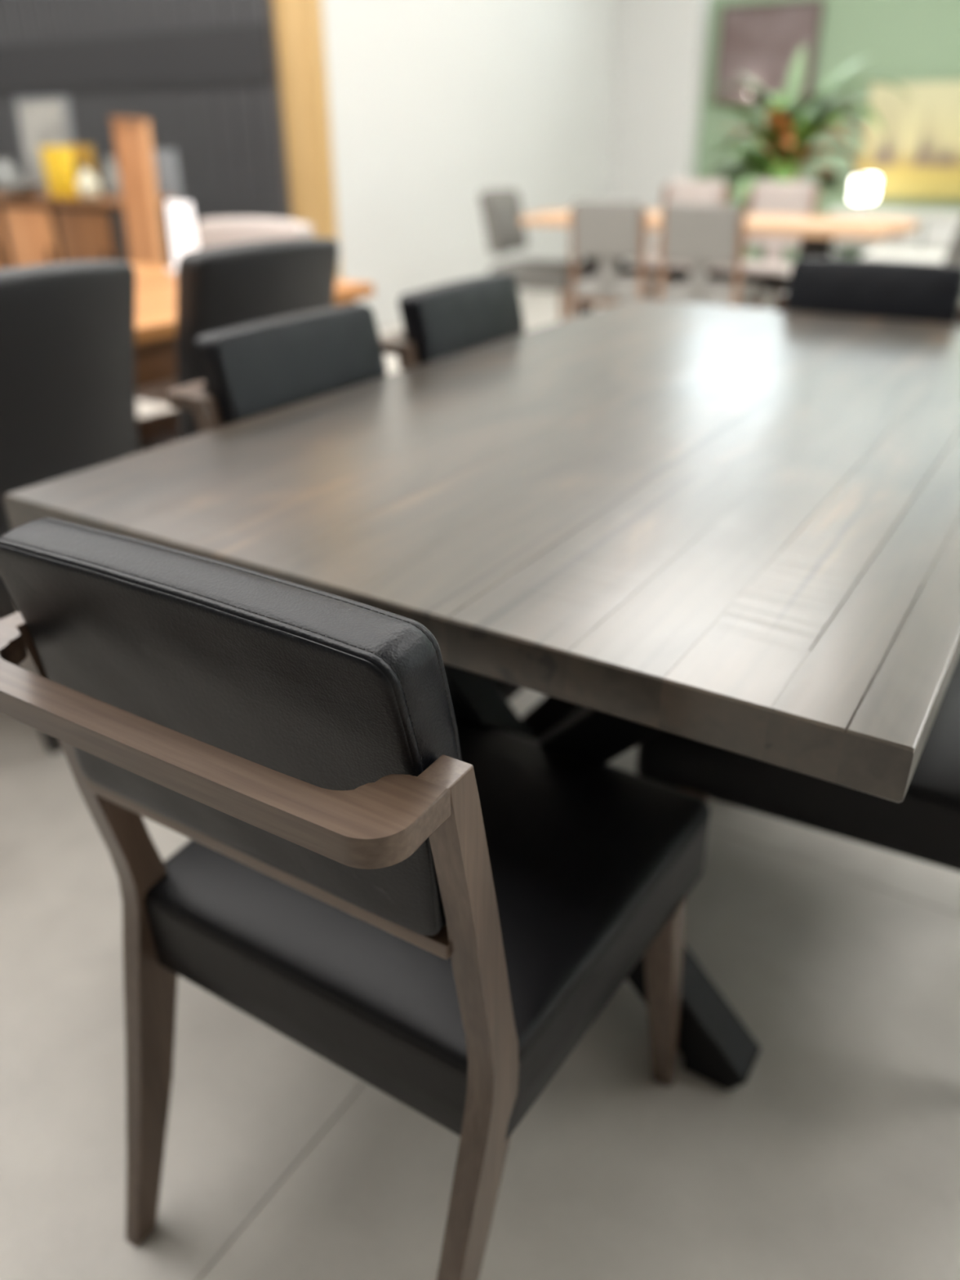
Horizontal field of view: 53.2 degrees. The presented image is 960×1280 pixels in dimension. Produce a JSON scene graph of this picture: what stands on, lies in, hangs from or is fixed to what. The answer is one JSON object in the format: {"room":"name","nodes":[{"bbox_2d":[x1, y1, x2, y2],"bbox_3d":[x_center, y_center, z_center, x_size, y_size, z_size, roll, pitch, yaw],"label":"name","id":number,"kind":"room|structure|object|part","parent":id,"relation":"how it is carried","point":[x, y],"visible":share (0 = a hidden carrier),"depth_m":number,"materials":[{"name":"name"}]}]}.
{"room":"store","nodes":[
{"label":"store","id":0,"kind":"room"},
{"bbox_2d":[0,0,292,227],"bbox_3d":[-4.450,-4.650,7.310,7.765,3.800,0.201,16,32,28],"label":"wall","id":1,"kind":"structure","parent":0,"point":[228,140],"depth_m":6.06,"materials":[{"name":"grey paint"}]},
{"bbox_2d":[0,22,272,93],"bbox_3d":[-4.421,-4.311,7.325,7.564,0.285,0.014,16,32,28],"label":"trim","id":2,"kind":"structure","parent":1,"relation":"attached to","point":[236,53],"depth_m":6.04,"materials":[{"name":"grey paint"}]},
{"bbox_2d":[272,0,341,280],"bbox_3d":[-1.036,-3.672,5.399,0.285,3.800,0.100,16,32,28],"label":"pillar","id":3,"kind":"structure","parent":1,"relation":"attached to","point":[299,24],"depth_m":5.64,"materials":[{"name":"brown wood"}]},
{"bbox_2d":[321,0,621,328],"bbox_3d":[0.045,-4.475,6.918,0.270,3.800,3.940,16,32,28],"label":"wall","id":4,"kind":"structure","parent":0,"point":[434,105],"depth_m":6.74,"materials":[{"name":"white paint"}]},
{"bbox_2d":[0,289,959,1279],"bbox_3d":[-1.717,-0.701,4.046,17.400,0.200,13.900,16,32,28],"label":"floor","id":5,"kind":"structure","parent":0,"point":[837,1157],"depth_m":1.26,"materials":[{"name":"tile"}]},
{"bbox_2d":[0,259,139,754],"bbox_3d":[-1.008,-0.315,2.062,0.609,0.948,0.416,16,32,28],"label":"upholstered chair","id":6,"kind":"object","parent":5,"relation":"on","point":[68,384],"visible":0.56,"depth_m":1.82,"materials":[{"name":"grey"}]},
{"bbox_3d":[-1.054,-0.285,2.111,0.500,0.132,0.416,16,32,28],"label":"seat","id":7,"kind":"part","parent":6,"relation":"part of","materials":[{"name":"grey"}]},
{"bbox_3d":[-0.935,0.046,1.963,0.106,0.400,0.040,16,32,28],"label":"leg","id":8,"kind":"part","parent":6,"relation":"part of","materials":[{"name":"brown"}]},
{"bbox_3d":[-0.839,-0.475,1.857,0.206,0.476,0.416,16,32,28],"label":"backrest","id":9,"kind":"part","parent":6,"relation":"part of","materials":[{"name":"grey"}]},
{"bbox_2d":[0,193,175,269],"bbox_3d":[-2.480,-2.195,5.760,1.540,0.865,0.465,16,32,28],"label":"sideboard","id":10,"kind":"object","parent":5,"relation":"on","point":[40,228],"visible":0.38,"depth_m":5.36,"materials":[{"name":"brown wood"}]},
{"bbox_3d":[-2.861,-2.278,5.692,0.014,0.140,0.022,16,32,28],"label":"handle","id":11,"kind":"part","parent":10,"relation":"part of","materials":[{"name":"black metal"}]},
{"bbox_3d":[-2.992,-2.257,5.826,0.420,0.700,0.022,16,32,28],"label":"door","id":12,"kind":"part","parent":10,"relation":"part of","materials":[{"name":"brown wood"}]},
{"bbox_2d":[0,158,22,195],"bbox_3d":[-2.820,-2.761,5.707,0.170,0.190,0.170,16,32,28],"label":"pot","id":13,"kind":"object","parent":10,"relation":"on","point":[9,172],"visible":0.73,"depth_m":5.65,"materials":[{"name":"grey ceramic"}]},
{"bbox_2d":[0,181,46,196],"bbox_3d":[-2.630,-2.588,5.502,0.280,0.072,0.280,16,32,28],"label":"bowl","id":14,"kind":"object","parent":10,"relation":"on","point":[24,188],"visible":1,"depth_m":5.44,"materials":[{"name":"grey ceramic"}]},
{"bbox_3d":[-2.573,-2.137,5.591,0.420,0.700,0.022,16,32,28],"label":"door","id":15,"kind":"part","parent":10,"relation":"part of","materials":[{"name":"brown wood"}]},
{"bbox_2d":[14,96,74,193],"bbox_3d":[-2.536,-2.894,5.618,0.452,0.505,0.065,16,32,28],"label":"picture frame","id":16,"kind":"object","parent":10,"relation":"on","point":[42,121],"visible":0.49,"depth_m":5.58,"materials":[{"name":"grey laminate"}]},
{"bbox_3d":[-2.442,-2.158,5.457,0.014,0.140,0.022,16,32,28],"label":"handle","id":17,"kind":"part","parent":10,"relation":"part of","materials":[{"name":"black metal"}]},
{"bbox_2d":[39,146,80,198],"bbox_3d":[-2.313,-2.579,5.282,0.194,0.255,0.084,20,34,33],"label":"box","id":18,"kind":"object","parent":10,"relation":"on","point":[59,164],"visible":1,"depth_m":5.24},
{"bbox_3d":[-2.314,-2.687,5.225,0.194,0.012,0.084,20,34,33],"label":"lid","id":19,"kind":"part","parent":18,"relation":"part of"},
{"bbox_2d":[66,145,97,180],"bbox_3d":[-2.226,-2.632,5.378,0.130,0.260,0.073,13,30,23],"label":"box","id":20,"kind":"object","parent":10,"relation":"on","point":[83,155],"visible":0.53,"depth_m":5.32,"materials":[{"name":"brown"}]},
{"bbox_3d":[-2.163,-2.019,5.361,0.420,0.700,0.022,16,32,28],"label":"door","id":21,"kind":"part","parent":10,"relation":"part of","materials":[{"name":"brown wood"}]},
{"bbox_2d":[76,168,101,199],"bbox_3d":[-2.116,-2.464,5.176,0.120,0.148,0.120,16,32,28],"label":"ceramic jar","id":22,"kind":"object","parent":10,"relation":"on","point":[88,186],"visible":1,"depth_m":5.14,"materials":[{"name":"beige ceramic"}]},
{"bbox_3d":[-2.116,-2.515,5.149,0.076,0.032,0.076,16,32,28],"label":"lid","id":23,"kind":"part","parent":22,"relation":"part of","materials":[{"name":"beige ceramic"}]},
{"bbox_3d":[-2.031,-2.040,5.227,0.014,0.140,0.022,16,32,28],"label":"handle","id":24,"kind":"part","parent":10,"relation":"part of","materials":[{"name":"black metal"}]},
{"bbox_2d":[102,157,122,197],"bbox_3d":[-2.037,-2.563,5.308,0.100,0.200,0.100,16,32,28],"label":"vase","id":25,"kind":"object","parent":10,"relation":"on","point":[111,174],"visible":0.89,"depth_m":5.28,"materials":[{"name":"grey ceramic"}]},
{"bbox_2d":[110,116,165,266],"bbox_3d":[-1.761,-2.038,5.042,0.313,1.255,0.220,16,32,28],"label":"wooden post","id":26,"kind":"object","parent":5,"relation":"on","point":[133,142],"visible":0.53,"depth_m":4.87,"materials":[{"name":"brown wood"}]},
{"bbox_2d":[151,133,182,201],"bbox_3d":[-1.762,-2.289,5.591,0.200,1.180,0.080,16,32,28],"label":"board","id":27,"kind":"object","parent":5,"relation":"on","point":[166,172],"visible":0.38,"depth_m":5.39,"materials":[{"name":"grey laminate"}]},
{"bbox_2d":[136,217,313,404],"bbox_3d":[-0.914,-0.987,3.395,0.500,0.900,0.596,16,32,28],"label":"upholstered chair","id":28,"kind":"object","parent":5,"relation":"on","point":[219,231],"visible":0.2,"depth_m":3.33,"materials":[{"name":"beige fabric"}]},
{"bbox_3d":[-0.939,-0.946,3.370,0.500,0.130,0.500,16,32,28],"label":"seat","id":29,"kind":"part","parent":28,"relation":"part of","materials":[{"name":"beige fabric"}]},
{"bbox_3d":[-0.807,-1.297,3.427,0.500,0.380,0.188,16,32,28],"label":"backrest","id":30,"kind":"part","parent":28,"relation":"part of","materials":[{"name":"beige fabric"}]},
{"bbox_2d":[137,236,339,452],"bbox_3d":[-0.668,-0.542,2.491,0.609,0.948,0.416,20,34,33],"label":"upholstered chair","id":31,"kind":"object","parent":5,"relation":"on","point":[228,286],"visible":0.3,"depth_m":2.12,"materials":[{"name":"grey leather"}]},
{"bbox_3d":[-0.711,-0.514,2.543,0.500,0.132,0.416,20,34,33],"label":"seat","id":32,"kind":"part","parent":31,"relation":"part of","materials":[{"name":"grey"}]},
{"bbox_2d":[129,262,374,417],"bbox_3d":[-1.347,-0.515,2.652,1.237,0.760,1.900,16,32,28],"label":"wooden table","id":33,"kind":"object","parent":5,"relation":"on","point":[155,287],"visible":0.19,"depth_m":2.40,"materials":[{"name":"brown wood"}]},
{"bbox_2d":[165,200,199,274],"bbox_3d":[-0.950,-1.288,3.070,0.070,0.215,0.170,-24,36,-37],"label":"sign card","id":34,"kind":"object","parent":33,"relation":"on","point":[183,234],"visible":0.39,"depth_m":3.05,"materials":[{"name":"white paper"}]},
{"bbox_3d":[-0.431,-0.709,3.048,0.090,0.724,0.090,16,32,28],"label":"leg","id":35,"kind":"part","parent":33,"relation":"part of","materials":[{"name":"brown wood"}]},
{"bbox_2d":[167,303,523,701],"bbox_3d":[-0.138,-0.110,1.732,0.604,0.881,0.517,16,32,28],"label":"armchair","id":36,"kind":"object","parent":5,"relation":"on","point":[251,370],"visible":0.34,"depth_m":1.58,"materials":[{"name":"black leather"}]},
{"bbox_3d":[-0.365,-0.472,1.703,0.072,0.022,0.458,16,32,28],"label":"rail","id":37,"kind":"part","parent":36,"relation":"part of","materials":[{"name":"beige wood"}]},
{"bbox_3d":[-0.426,-0.036,1.696,0.152,0.787,0.038,16,32,28],"label":"leg","id":38,"kind":"part","parent":36,"relation":"part of","materials":[{"name":"beige wood"}]},
{"bbox_2d":[195,303,386,426],"bbox_3d":[-0.308,-0.432,1.683,0.094,0.263,0.403,16,32,28],"label":"cushion","id":39,"kind":"object","parent":36,"relation":"on","point":[251,370],"depth_m":1.59,"materials":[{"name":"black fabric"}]},
{"bbox_3d":[-0.082,-0.064,1.717,0.472,0.124,0.509,16,32,28],"label":"seat","id":40,"kind":"part","parent":36,"relation":"part of","materials":[{"name":"black leather"}]},
{"bbox_2d":[0,517,710,1279],"bbox_3d":[-0.091,0.253,1.038,0.517,0.881,0.604,16,32,28],"label":"armchair","id":41,"kind":"object","parent":5,"relation":"on","point":[438,908],"visible":0.98,"depth_m":0.81,"materials":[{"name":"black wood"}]},
{"bbox_3d":[-0.379,0.327,1.001,0.038,0.787,0.152,16,32,28],"label":"leg","id":42,"kind":"part","parent":41,"relation":"part of","materials":[{"name":"beige wood"}]},
{"bbox_3d":[-0.232,0.062,0.682,0.458,0.022,0.072,16,32,28],"label":"rail","id":43,"kind":"part","parent":41,"relation":"part of","materials":[{"name":"beige wood"}]},
{"bbox_2d":[0,517,462,936],"bbox_3d":[-0.197,0.059,0.745,0.403,0.263,0.094,16,32,28],"label":"cushion","id":44,"kind":"object","parent":41,"relation":"on","point":[322,689],"depth_m":0.68,"materials":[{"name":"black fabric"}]},
{"bbox_3d":[-0.192,0.180,0.816,0.408,0.016,0.022,16,32,28],"label":"rail","id":45,"kind":"part","parent":41,"relation":"part of","materials":[{"name":"beige wood"}]},
{"bbox_3d":[-0.056,0.257,1.103,0.509,0.124,0.472,16,32,28],"label":"seat","id":46,"kind":"part","parent":41,"relation":"part of","materials":[{"name":"black leather"}]},
{"bbox_3d":[-0.021,0.428,0.805,0.038,0.787,0.152,16,32,28],"label":"leg","id":47,"kind":"part","parent":41,"relation":"part of","materials":[{"name":"beige wood"}]},
{"bbox_3d":[0.229,0.455,1.219,0.046,0.352,0.083,16,32,28],"label":"leg","id":48,"kind":"part","parent":41,"relation":"part of","materials":[{"name":"beige wood"}]},
{"bbox_2d":[379,272,524,371],"bbox_3d":[0.148,-0.319,2.126,0.604,0.881,0.517,15,31,27],"label":"armchair","id":49,"kind":"object","parent":5,"relation":"on","point":[440,321],"visible":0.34,"depth_m":1.97,"materials":[{"name":"black leather"}]},
{"bbox_3d":[-0.083,-0.677,2.091,0.072,0.022,0.458,15,31,27],"label":"rail","id":50,"kind":"part","parent":49,"relation":"part of","materials":[{"name":"beige wood"}]},
{"bbox_3d":[-0.138,-0.240,2.082,0.152,0.787,0.038,15,31,27],"label":"leg","id":51,"kind":"part","parent":49,"relation":"part of","materials":[{"name":"beige wood"}]},
{"bbox_2d":[3,298,959,1090],"bbox_3d":[0.363,-0.086,1.810,1.060,0.760,1.882,16,32,28],"label":"dining table","id":52,"kind":"object","parent":5,"relation":"on","point":[736,530],"visible":1,"depth_m":1.14,"materials":[{"name":"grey wood"}]},
{"bbox_3d":[0.060,0.204,1.322,0.730,0.703,0.070,16,32,28],"label":"crossed leg","id":53,"kind":"part","parent":52,"relation":"part of","materials":[{"name":"black metal"}]},
{"bbox_3d":[0.060,0.203,1.323,0.730,0.703,0.070,16,32,28],"label":"crossed leg","id":54,"kind":"part","parent":52,"relation":"part of","materials":[{"name":"black wood"}]},
{"bbox_2d":[478,188,582,321],"bbox_3d":[0.320,-2.221,5.757,0.591,0.880,0.430,11,30,21],"label":"end chair","id":55,"kind":"object","parent":5,"relation":"on","point":[501,208],"visible":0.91,"depth_m":5.58,"materials":[{"name":"grey fabric"}]},
{"bbox_3d":[0.130,-2.497,5.705,0.179,0.340,0.430,11,30,21],"label":"backrest","id":56,"kind":"part","parent":55,"relation":"part of","materials":[{"name":"grey fabric"}]},
{"bbox_3d":[0.362,-2.200,5.748,0.500,0.131,0.430,11,30,21],"label":"seat","id":57,"kind":"part","parent":55,"relation":"part of","materials":[{"name":"grey fabric"}]},
{"bbox_3d":[0.486,-1.867,5.634,0.040,0.365,0.040,11,30,21],"label":"leg","id":58,"kind":"part","parent":55,"relation":"part of","materials":[{"name":"brown wood"}]},
{"bbox_2d":[568,200,674,318],"bbox_3d":[0.770,-1.919,5.196,0.422,0.860,0.514,16,32,28],"label":"chair","id":59,"kind":"object","parent":5,"relation":"on","point":[609,232],"visible":0.89,"depth_m":4.94,"materials":[{"name":"grey fabric"}]},
{"bbox_3d":[0.495,-1.874,5.146,0.026,0.830,0.072,16,32,28],"label":"leg","id":60,"kind":"part","parent":59,"relation":"part of","materials":[{"name":"brown wood"}]},
{"bbox_3d":[0.676,-1.796,5.092,0.370,0.035,0.020,16,32,28],"label":"seat rail","id":61,"kind":"part","parent":59,"relation":"part of","materials":[{"name":"brown wood"}]},
{"bbox_2d":[573,200,641,260],"bbox_3d":[0.649,-2.092,4.892,0.364,0.270,0.067,16,32,28],"label":"cushion","id":62,"kind":"object","parent":59,"relation":"on","point":[603,230],"depth_m":4.87,"materials":[{"name":"grey fabric"}]},
{"bbox_3d":[0.785,-1.930,5.218,0.408,0.090,0.456,16,32,28],"label":"seat","id":63,"kind":"part","parent":59,"relation":"part of","materials":[{"name":"grey fabric"}]},
{"bbox_3d":[0.830,-1.778,4.958,0.026,0.830,0.072,16,32,28],"label":"leg","id":64,"kind":"part","parent":59,"relation":"part of","materials":[{"name":"brown wood"}]},
{"bbox_2d":[631,179,729,300],"bbox_3d":[1.235,-2.376,6.014,0.422,0.905,0.519,16,32,28],"label":"chair","id":65,"kind":"object","parent":5,"relation":"on","point":[679,191],"visible":0.18,"depth_m":5.98,"materials":[{"name":"beige fabric"}]},
{"bbox_3d":[1.173,-2.489,6.264,0.026,0.875,0.072,16,32,28],"label":"leg","id":66,"kind":"part","parent":65,"relation":"part of","materials":[{"name":"brown wood"}]},
{"bbox_3d":[1.218,-2.343,6.001,0.408,0.090,0.456,16,32,28],"label":"seat","id":67,"kind":"part","parent":65,"relation":"part of","materials":[{"name":"beige fabric"}]},
{"bbox_2d":[666,179,726,204],"bbox_3d":[1.351,-2.705,6.053,0.364,0.360,0.077,16,32,28],"label":"cushion","id":68,"kind":"object","parent":65,"relation":"on","point":[679,191],"depth_m":5.99,"materials":[{"name":"beige fabric"}]},
{"bbox_3d":[1.509,-2.393,6.076,0.026,0.875,0.072,16,32,28],"label":"leg","id":69,"kind":"part","parent":65,"relation":"part of","materials":[{"name":"brown wood"}]},
{"bbox_2d":[656,203,764,308],"bbox_3d":[1.193,-1.798,4.959,0.422,0.860,0.514,16,32,28],"label":"chair","id":70,"kind":"object","parent":5,"relation":"on","point":[700,236],"visible":0.9,"depth_m":4.69,"materials":[{"name":"grey fabric"}]},
{"bbox_3d":[0.918,-1.752,4.909,0.026,0.830,0.072,16,32,28],"label":"leg","id":71,"kind":"part","parent":70,"relation":"part of","materials":[{"name":"brown wood"}]},
{"bbox_2d":[663,203,739,266],"bbox_3d":[1.072,-1.970,4.655,0.364,0.270,0.067,16,32,28],"label":"cushion","id":72,"kind":"object","parent":70,"relation":"on","point":[695,234],"depth_m":4.63,"materials":[{"name":"grey fabric"}]},
{"bbox_3d":[1.208,-1.809,4.981,0.408,0.090,0.456,16,32,28],"label":"seat","id":73,"kind":"part","parent":70,"relation":"part of","materials":[{"name":"grey fabric"}]},
{"bbox_3d":[1.253,-1.656,4.721,0.026,0.830,0.072,16,32,28],"label":"leg","id":74,"kind":"part","parent":70,"relation":"part of","materials":[{"name":"brown wood"}]},
{"bbox_3d":[1.476,-1.641,5.153,0.036,0.400,0.036,16,32,28],"label":"leg","id":75,"kind":"part","parent":70,"relation":"part of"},
{"bbox_2d":[520,209,919,315],"bbox_3d":[1.246,-1.940,5.339,2.050,0.760,0.737,16,32,28],"label":"table","id":76,"kind":"object","parent":5,"relation":"on","point":[817,233],"visible":0.41,"depth_m":4.99,"materials":[{"name":"brown"}]},
{"bbox_3d":[0.615,-1.991,5.494,0.080,0.714,0.200,16,32,28],"label":"leg","id":77,"kind":"part","parent":76,"relation":"part of","materials":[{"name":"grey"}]},
{"bbox_3d":[0.828,-2.150,5.793,0.080,0.714,0.200,16,32,28],"label":"leg","id":78,"kind":"part","parent":76,"relation":"part of","materials":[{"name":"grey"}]},
{"bbox_3d":[1.631,-1.700,4.925,0.080,0.714,0.200,16,32,28],"label":"leg","id":79,"kind":"part","parent":76,"relation":"part of","materials":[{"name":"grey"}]},
{"bbox_3d":[1.843,-1.859,5.224,0.080,0.714,0.200,16,32,28],"label":"leg","id":80,"kind":"part","parent":76,"relation":"part of","materials":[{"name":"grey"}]},
{"bbox_2d":[716,181,820,309],"bbox_3d":[1.700,-2.243,5.753,0.422,0.905,0.519,16,32,28],"label":"chair","id":81,"kind":"object","parent":5,"relation":"on","point":[769,197],"visible":0.6,"depth_m":5.75,"materials":[{"name":"beige fabric"}]},
{"bbox_3d":[1.639,-2.356,6.003,0.026,0.875,0.072,16,32,28],"label":"leg","id":82,"kind":"part","parent":81,"relation":"part of","materials":[{"name":"brown wood"}]},
{"bbox_3d":[1.684,-2.210,5.740,0.408,0.090,0.456,16,32,28],"label":"seat","id":83,"kind":"part","parent":81,"relation":"part of","materials":[{"name":"beige fabric"}]},
{"bbox_3d":[1.733,-1.880,5.606,0.036,0.400,0.036,16,32,28],"label":"leg","id":84,"kind":"part","parent":81,"relation":"part of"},
{"bbox_2d":[746,181,816,248],"bbox_3d":[1.816,-2.571,5.792,0.364,0.360,0.077,16,32,28],"label":"cushion","id":85,"kind":"object","parent":81,"relation":"on","point":[769,197],"depth_m":5.77,"materials":[{"name":"beige fabric"}]},
{"bbox_3d":[1.974,-2.260,5.816,0.026,0.875,0.072,16,32,28],"label":"leg","id":86,"kind":"part","parent":81,"relation":"part of","materials":[{"name":"brown wood"}]},
{"bbox_2d":[635,654,959,871],"bbox_3d":[0.599,0.079,1.361,0.604,0.881,0.517,16,32,28],"label":"armchair","id":87,"kind":"object","parent":5,"relation":"on","point":[925,826],"visible":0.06,"depth_m":1.23,"materials":[{"name":"black"}]},
{"bbox_3d":[0.286,0.352,1.414,0.083,0.352,0.046,16,32,28],"label":"leg","id":88,"kind":"part","parent":87,"relation":"part of","materials":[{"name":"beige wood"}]},
{"bbox_2d":[696,43,911,309],"bbox_3d":[2.039,-3.056,6.469,1.277,1.678,1.316,2,28,4],"label":"tropical plant","id":89,"kind":"object","parent":5,"relation":"on","point":[783,139],"visible":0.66,"depth_m":6.22,"materials":[{"name":"green plant"}]},
{"bbox_3d":[1.974,-2.949,6.523,0.047,0.800,0.043,16,32,28],"label":"stem","id":90,"kind":"part","parent":89,"relation":"part of","materials":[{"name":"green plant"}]},
{"bbox_3d":[2.038,-2.477,6.784,0.430,0.360,0.430,16,32,28],"label":"pot","id":91,"kind":"part","parent":89,"relation":"part of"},
{"bbox_3d":[2.086,-2.941,6.505,0.055,0.800,0.031,16,32,28],"label":"stem","id":92,"kind":"part","parent":89,"relation":"part of","materials":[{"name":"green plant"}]},
{"bbox_2d":[774,257,959,324],"bbox_3d":[0.846,-0.438,2.345,0.517,0.881,0.604,16,32,28],"label":"armchair","id":93,"kind":"object","parent":5,"relation":"on","point":[870,288],"visible":0.25,"depth_m":2.29,"materials":[{"name":"black leather"}]},
{"bbox_3d":[0.780,-0.530,2.623,0.038,0.787,0.152,16,32,28],"label":"leg","id":94,"kind":"part","parent":93,"relation":"part of","materials":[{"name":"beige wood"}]},
{"bbox_2d":[827,207,959,258],"bbox_3d":[3.788,-2.978,7.438,2.100,0.620,0.500,16,32,28],"label":"console","id":95,"kind":"object","parent":5,"relation":"on","point":[938,234],"visible":0.49,"depth_m":7.38,"materials":[{"name":"white"}]},
{"bbox_3d":[2.942,-3.203,7.921,0.040,0.580,0.460,16,32,28],"label":"panel","id":96,"kind":"part","parent":95,"relation":"part of","materials":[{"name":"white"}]},
{"bbox_2d":[848,175,878,210],"bbox_3d":[3.037,-3.537,7.583,0.180,0.245,0.180,16,32,28],"label":"table lamp","id":97,"kind":"object","parent":95,"relation":"on","point":[869,192],"visible":0.88,"depth_m":7.51,"materials":[{"name":"white"}]},
{"bbox_3d":[3.122,-3.197,7.509,0.630,0.200,0.020,16,32,28],"label":"drawer","id":98,"kind":"part","parent":95,"relation":"part of","materials":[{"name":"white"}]},
{"bbox_3d":[3.673,-3.039,7.200,0.630,0.200,0.020,16,32,28],"label":"drawer","id":99,"kind":"part","parent":95,"relation":"part of","materials":[{"name":"white"}]},
{"bbox_2d":[859,247,959,323],"bbox_3d":[2.805,-2.255,6.221,0.620,0.480,0.500,16,32,28],"label":"table","id":100,"kind":"object","parent":5,"relation":"on","point":[937,256],"visible":0.25,"depth_m":6.04,"materials":[{"name":"white"}]},
{"bbox_2d":[942,222,959,266],"bbox_3d":[2.091,-1.663,4.669,0.591,0.880,0.430,11,30,21],"label":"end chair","id":101,"kind":"object","parent":5,"relation":"on","point":[952,257],"visible":0.14,"depth_m":4.34,"materials":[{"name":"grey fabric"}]},
{"bbox_2d":[610,0,711,265],"bbox_3d":[1.506,-5.243,8.365,1.000,3.800,0.390,16,32,28],"label":"wall","id":102,"kind":"structure","parent":0,"point":[663,43],"depth_m":8.35,"materials":[{"name":"white paint"}]},
{"bbox_2d":[694,0,959,264],"bbox_3d":[5.639,-3.410,6.535,8.620,2.200,0.200,16,32,28],"label":"wall","id":103,"kind":"structure","parent":0,"point":[917,41],"depth_m":7.68,"materials":[{"name":"green paint"}]},
{"bbox_2d":[712,0,824,103],"bbox_3d":[2.366,-4.846,7.919,0.830,0.710,0.036,16,32,28],"label":"framed picture","id":104,"kind":"object","parent":103,"relation":"attached to","point":[761,42],"visible":0.72,"depth_m":7.90,"materials":[{"name":"brown fabric"}]},
{"bbox_2d":[857,80,959,199],"bbox_3d":[3.690,-3.896,7.489,1.340,0.820,0.059,16,32,28],"label":"canvas","id":105,"kind":"object","parent":103,"relation":"attached to","point":[917,156],"visible":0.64,"depth_m":7.59,"materials":[{"name":"yellow fabric"}]}
]}

